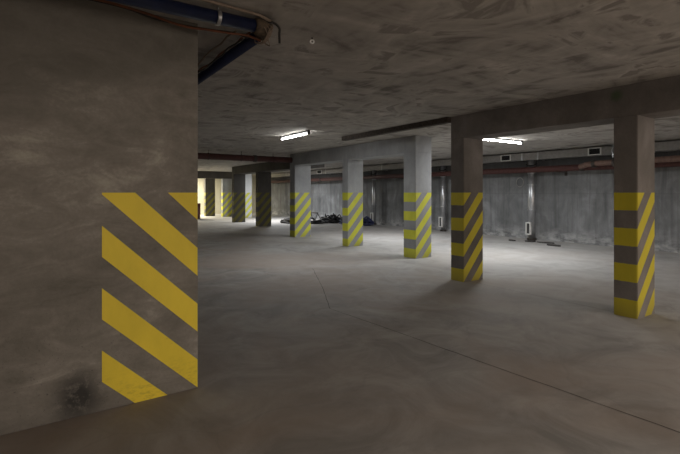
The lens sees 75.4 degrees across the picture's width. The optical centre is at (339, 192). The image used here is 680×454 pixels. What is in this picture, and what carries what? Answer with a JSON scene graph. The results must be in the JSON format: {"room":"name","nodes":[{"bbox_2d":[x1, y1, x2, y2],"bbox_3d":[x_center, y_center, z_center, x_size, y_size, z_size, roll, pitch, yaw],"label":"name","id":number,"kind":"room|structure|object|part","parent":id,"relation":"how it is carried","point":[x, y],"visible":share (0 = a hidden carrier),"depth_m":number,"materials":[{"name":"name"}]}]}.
{"room":"parking garage","nodes":[
{"label":"parking garage","id":0,"kind":"room"},
{"bbox_2d":[0,0,197,435],"bbox_3d":[-4.528,0.100,1.337,7.987,2.800,0.452,0,0,-34],"label":"wall","id":1,"kind":"structure","parent":0,"point":[99,101],"depth_m":2.98,"materials":[{"name":"grey concrete"}]},
{"bbox_2d":[198,175,255,213],"bbox_3d":[-14.667,0.100,27.198,20.100,2.800,0.500,0,0,-34],"label":"wall","id":2,"kind":"structure","parent":0,"point":[200,180],"depth_m":30.97,"materials":[{"name":"beige paint"}]},
{"bbox_2d":[0,213,679,453],"bbox_3d":[-3.498,1.600,10.909,20.400,0.200,40.000,0,0,-34],"label":"floor","id":3,"kind":"structure","parent":0,"point":[281,370],"depth_m":4.00,"materials":[{"name":"grey concrete"}]},
{"bbox_2d":[198,203,200,218],"bbox_3d":[-8.310,1.052,25.214,0.630,0.875,0.630,0,0,-34],"label":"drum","id":4,"kind":"object","parent":3,"relation":"on","point":[199,208],"visible":0.3,"depth_m":25.11,"materials":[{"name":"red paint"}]},
{"bbox_2d":[204,179,214,215],"bbox_3d":[-8.320,0.100,28.090,0.620,2.800,0.280,0,0,-34],"label":"concrete column","id":5,"kind":"structure","parent":3,"relation":"on","point":[209,184],"depth_m":27.97,"materials":[{"name":"grey concrete"}]},
{"bbox_2d":[221,179,231,216],"bbox_3d":[-7.080,0.320,27.485,0.600,2.360,0.280,0,0,-34],"label":"concrete column","id":6,"kind":"structure","parent":3,"relation":"on","point":[226,184],"depth_m":27.37,"materials":[{"name":"grey concrete"}]},
{"bbox_2d":[232,174,244,222],"bbox_3d":[-5.131,0.290,22.280,0.610,2.420,0.280,0,0,-34],"label":"concrete column","id":7,"kind":"structure","parent":3,"relation":"on","point":[238,180],"depth_m":22.15,"materials":[{"name":"grey concrete"}]},
{"bbox_2d":[245,174,251,217],"bbox_3d":[-5.650,0.100,26.393,0.650,2.800,0.280,0,0,-34],"label":"concrete column","id":8,"kind":"structure","parent":3,"relation":"on","point":[248,177],"depth_m":26.34,"materials":[{"name":"grey concrete"}]},
{"bbox_2d":[256,172,270,225],"bbox_3d":[-3.441,0.290,19.801,0.640,2.420,0.280,0,0,-34],"label":"concrete column","id":9,"kind":"structure","parent":3,"relation":"on","point":[263,179],"depth_m":19.66,"materials":[{"name":"grey concrete"}]},
{"bbox_2d":[280,218,289,223],"bbox_3d":[-2.375,1.373,21.829,1.172,0.265,1.766,0,0,-34],"label":"rubble heap","id":10,"kind":"object","parent":3,"relation":"on","point":[285,220],"visible":0.4,"depth_m":21.48,"materials":[{"name":"grey concrete"}]},
{"bbox_2d":[290,165,310,236],"bbox_3d":[-1.360,0.290,15.089,0.620,2.420,0.360,0,0,-34],"label":"concrete column","id":11,"kind":"structure","parent":3,"relation":"on","point":[300,175],"depth_m":14.93,"materials":[{"name":"grey concrete"}]},
{"bbox_2d":[311,218,326,223],"bbox_3d":[-1.135,1.344,21.180,0.929,0.313,0.956,0,0,-17],"label":"coil","id":12,"kind":"object","parent":3,"relation":"on","point":[319,221],"visible":0.82,"depth_m":20.84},
{"bbox_2d":[320,213,341,222],"bbox_3d":[-0.405,1.257,21.869,1.262,0.486,1.128,0,0,31],"label":"coil","id":13,"kind":"object","parent":3,"relation":"on","point":[333,219],"visible":0.92,"depth_m":21.44,"materials":[{"name":"black rubber"}]},
{"bbox_2d":[342,159,362,246],"bbox_3d":[0.361,0.290,12.457,0.530,2.420,0.270,0,0,-34],"label":"concrete column","id":14,"kind":"structure","parent":3,"relation":"on","point":[352,170],"depth_m":12.33,"materials":[{"name":"grey concrete"}]},
{"bbox_2d":[363,216,373,225],"bbox_3d":[1.206,1.271,19.988,0.671,0.458,0.854,0,0,-5],"label":"coil","id":15,"kind":"object","parent":3,"relation":"on","point":[367,221],"visible":0.83,"depth_m":19.71,"materials":[{"name":"blue plastic"}]},
{"bbox_2d":[370,171,376,224],"bbox_3d":[1.583,0.235,20.609,0.267,2.530,0.354,0,0,-34],"label":"duct","id":16,"kind":"object","parent":3,"relation":"on","point":[373,214],"visible":0.85,"depth_m":20.53,"materials":[{"name":"metal"}]},
{"bbox_2d":[404,152,430,258],"bbox_3d":[1.812,0.290,10.287,0.510,2.420,0.400,0,0,-34],"label":"concrete column","id":17,"kind":"structure","parent":3,"relation":"on","point":[417,165],"depth_m":10.12,"materials":[{"name":"grey concrete"}]},
{"bbox_2d":[438,166,445,231],"bbox_3d":[3.988,0.235,17.044,0.267,2.530,0.354,0,0,-34],"label":"duct","id":18,"kind":"object","parent":3,"relation":"on","point":[442,220],"visible":0.99,"depth_m":16.98,"materials":[{"name":"metal"}]},
{"bbox_2d":[451,138,482,281],"bbox_3d":[2.197,0.290,7.616,0.500,2.420,0.280,0,0,-34],"label":"concrete column","id":19,"kind":"structure","parent":3,"relation":"on","point":[466,153],"depth_m":7.47,"materials":[{"name":"grey concrete"}]},
{"bbox_2d":[314,272,679,432],"bbox_3d":[1.422,1.498,4.579,1.341,0.001,9.002,0,0,-34],"label":"floor crack","id":20,"kind":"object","parent":3,"relation":"on","point":[314,272],"depth_m":3.67,"materials":[{"name":"black concrete"}]},
{"bbox_2d":[525,160,536,239],"bbox_3d":[6.076,0.235,13.953,0.310,2.530,0.354,0,0,-34],"label":"duct","id":21,"kind":"object","parent":3,"relation":"on","point":[530,226],"visible":0.92,"depth_m":13.86,"materials":[{"name":"metal"}]},
{"bbox_3d":[5.960,1.135,13.911,0.070,0.390,0.170,0,0,-34],"label":"outlet frame","id":22,"kind":"part","parent":21,"relation":"part of","materials":[{"name":"white metal"}]},
{"bbox_2d":[614,115,654,318],"bbox_3d":[3.646,0.290,5.450,0.480,2.420,0.262,0,0,-34],"label":"concrete column","id":23,"kind":"structure","parent":3,"relation":"on","point":[634,136],"depth_m":5.32,"materials":[{"name":"grey concrete"}]},
{"bbox_2d":[88,0,679,174],"bbox_3d":[-3.498,-1.425,10.909,20.400,0.250,40.000,0,0,-34],"label":"ceiling","id":24,"kind":"structure","parent":0,"point":[371,65],"depth_m":4.54,"materials":[{"name":"grey concrete"}]},
{"bbox_2d":[106,0,271,84],"bbox_3d":[-4.666,-1.226,4.077,6.062,0.145,6.062,0,0,-34],"label":"pipe","id":25,"kind":"object","parent":24,"relation":"attached to","point":[217,17],"visible":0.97,"depth_m":3.08,"materials":[{"name":"metal"}]},
{"bbox_2d":[95,0,260,41],"bbox_3d":[-2.102,-1.214,2.559,3.377,0.163,0.182,0,0,-29],"label":"cable","id":26,"kind":"object","parent":25,"relation":"attached to","point":[103,1],"visible":0.99,"depth_m":3.15,"materials":[{"name":"brown rubber"}]},
{"bbox_2d":[89,0,247,38],"bbox_3d":[-2.156,-1.231,2.572,3.299,0.124,0.159,0,0,-30],"label":"cable","id":27,"kind":"object","parent":26,"relation":"attached to","point":[145,15],"visible":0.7,"depth_m":3.12,"materials":[{"name":"brown rubber"}]},
{"bbox_2d":[198,30,236,64],"bbox_3d":[-1.324,-1.245,4.167,0.030,0.042,1.871,0,0,-34],"label":"cable","id":28,"kind":"object","parent":25,"relation":"attached to","point":[235,31],"visible":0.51,"depth_m":3.77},
{"bbox_2d":[198,38,243,72],"bbox_3d":[-1.260,-1.185,4.149,0.033,0.042,1.872,0,0,-34],"label":"cable","id":29,"kind":"object","parent":25,"relation":"attached to","point":[242,39],"visible":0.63,"depth_m":3.78,"materials":[{"name":"brown rubber"}]},
{"bbox_2d":[198,32,250,70],"bbox_3d":[-1.203,-1.227,4.128,0.033,0.037,1.872,0,0,-34],"label":"cable","id":30,"kind":"object","parent":25,"relation":"attached to","point":[248,33],"visible":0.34,"depth_m":3.88,"materials":[{"name":"black rubber"}]},
{"bbox_2d":[254,23,272,45],"bbox_3d":[-0.565,-1.185,3.286,0.114,0.160,0.164,0,0,-34],"label":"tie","id":31,"kind":"object","parent":25,"relation":"attached to","point":[268,36],"visible":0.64,"depth_m":3.24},
{"bbox_2d":[267,21,280,43],"bbox_3d":[-0.536,-1.199,3.273,0.197,0.150,0.054,0,0,-17],"label":"cable","id":32,"kind":"object","parent":25,"relation":"hanging from","point":[272,22],"visible":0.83,"depth_m":3.31,"materials":[{"name":"black rubber"}]},
{"bbox_2d":[198,171,231,178],"bbox_3d":[-10.046,-1.080,25.490,7.850,0.440,0.300,0,0,-34],"label":"ceiling beam","id":33,"kind":"structure","parent":24,"relation":"attached to","point":[201,174],"depth_m":26.91,"materials":[{"name":"concrete"}]},
{"bbox_2d":[200,0,272,21],"bbox_3d":[-3.140,-1.276,1.458,6.424,0.034,0.091,0,0,-34],"label":"conduit","id":34,"kind":"object","parent":24,"relation":"attached to","point":[208,1],"visible":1,"depth_m":3.06,"materials":[{"name":"black metal"}]},
{"bbox_2d":[198,150,292,162],"bbox_3d":[-6.617,-1.144,11.580,11.980,0.312,0.224,0,0,-34],"label":"pipe","id":35,"kind":"object","parent":24,"relation":"hanging from","point":[210,156],"visible":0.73,"depth_m":13.92,"materials":[{"name":"metal"}]},
{"bbox_2d":[232,162,324,173],"bbox_3d":[-3.010,-1.110,19.127,0.600,0.380,7.880,0,0,-34],"label":"ceiling beam","id":36,"kind":"structure","parent":24,"relation":"attached to","point":[266,166],"depth_m":19.12,"materials":[{"name":"concrete"}]},
{"bbox_2d":[280,130,309,139],"bbox_3d":[-1.006,-1.258,9.682,0.060,0.085,1.300,0,0,-34],"label":"lamp","id":37,"kind":"object","parent":24,"relation":"attached to","point":[306,132],"visible":1,"depth_m":9.60,"materials":[{"name":"white plastic"}]},
{"bbox_2d":[290,135,430,165],"bbox_3d":[0.209,-1.110,12.664,0.510,0.380,6.135,0,0,-34],"label":"ceiling beam","id":38,"kind":"structure","parent":24,"relation":"attached to","point":[396,147],"depth_m":11.53,"materials":[{"name":"grey concrete"}]},
{"bbox_2d":[342,117,450,140],"bbox_3d":[0.985,-1.252,8.912,0.120,0.095,3.225,0,0,-34],"label":"ceiling beam","id":39,"kind":"structure","parent":24,"relation":"attached to","point":[445,120],"depth_m":8.54,"materials":[{"name":"grey concrete"}]},
{"bbox_2d":[483,138,522,143],"bbox_3d":[3.895,-1.258,10.588,1.620,0.085,0.060,0,0,-34],"label":"lamp","id":40,"kind":"object","parent":24,"relation":"attached to","point":[491,139],"visible":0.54,"depth_m":10.64,"materials":[{"name":"white plastic"}]},
{"bbox_2d":[451,75,679,139],"bbox_3d":[5.253,-1.110,3.076,0.490,0.380,11.225,0,0,-34],"label":"ceiling beam","id":41,"kind":"structure","parent":24,"relation":"attached to","point":[658,98],"depth_m":5.86,"materials":[{"name":"concrete"}]},
{"bbox_2d":[271,140,679,252],"bbox_3d":[4.834,0.100,16.529,0.300,2.800,40.000,0,0,-34],"label":"wall","id":42,"kind":"structure","parent":0,"point":[578,206],"depth_m":13.95,"materials":[{"name":"grey concrete"}]},
{"bbox_2d":[271,140,679,177],"bbox_3d":[3.990,-1.150,17.166,0.365,0.260,34.000,0,0,-34],"label":"ventilation duct","id":43,"kind":"object","parent":42,"relation":"attached to","point":[666,146],"visible":0.61,"depth_m":13.86,"materials":[{"name":"grey metal"}]},
{"bbox_2d":[501,154,510,160],"bbox_3d":[5.505,-1.150,14.617,0.026,0.210,0.380,0,0,-34],"label":"grille","id":44,"kind":"object","parent":43,"relation":"attached to","point":[507,157],"depth_m":14.60,"materials":[{"name":"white metal"}]},
{"bbox_2d":[588,147,601,155],"bbox_3d":[7.093,-1.150,12.263,0.026,0.210,0.360,0,0,-34],"label":"grille","id":45,"kind":"object","parent":43,"relation":"attached to","point":[594,151],"depth_m":12.26,"materials":[{"name":"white metal"}]},
{"bbox_2d":[271,162,679,182],"bbox_3d":[3.888,-0.664,17.097,0.621,0.308,34.000,0,0,-34],"label":"pipe","id":46,"kind":"object","parent":42,"relation":"attached to","point":[558,168],"visible":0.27,"depth_m":14.00,"materials":[{"name":"metal"}]},
{"bbox_2d":[578,155,679,168],"bbox_3d":[8.962,-0.770,8.790,0.286,0.248,8.353,0,0,-34],"label":"pipe","id":47,"kind":"object","parent":46,"relation":"attached to","point":[662,159],"visible":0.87,"depth_m":11.46,"materials":[{"name":"metal"}]}
]}

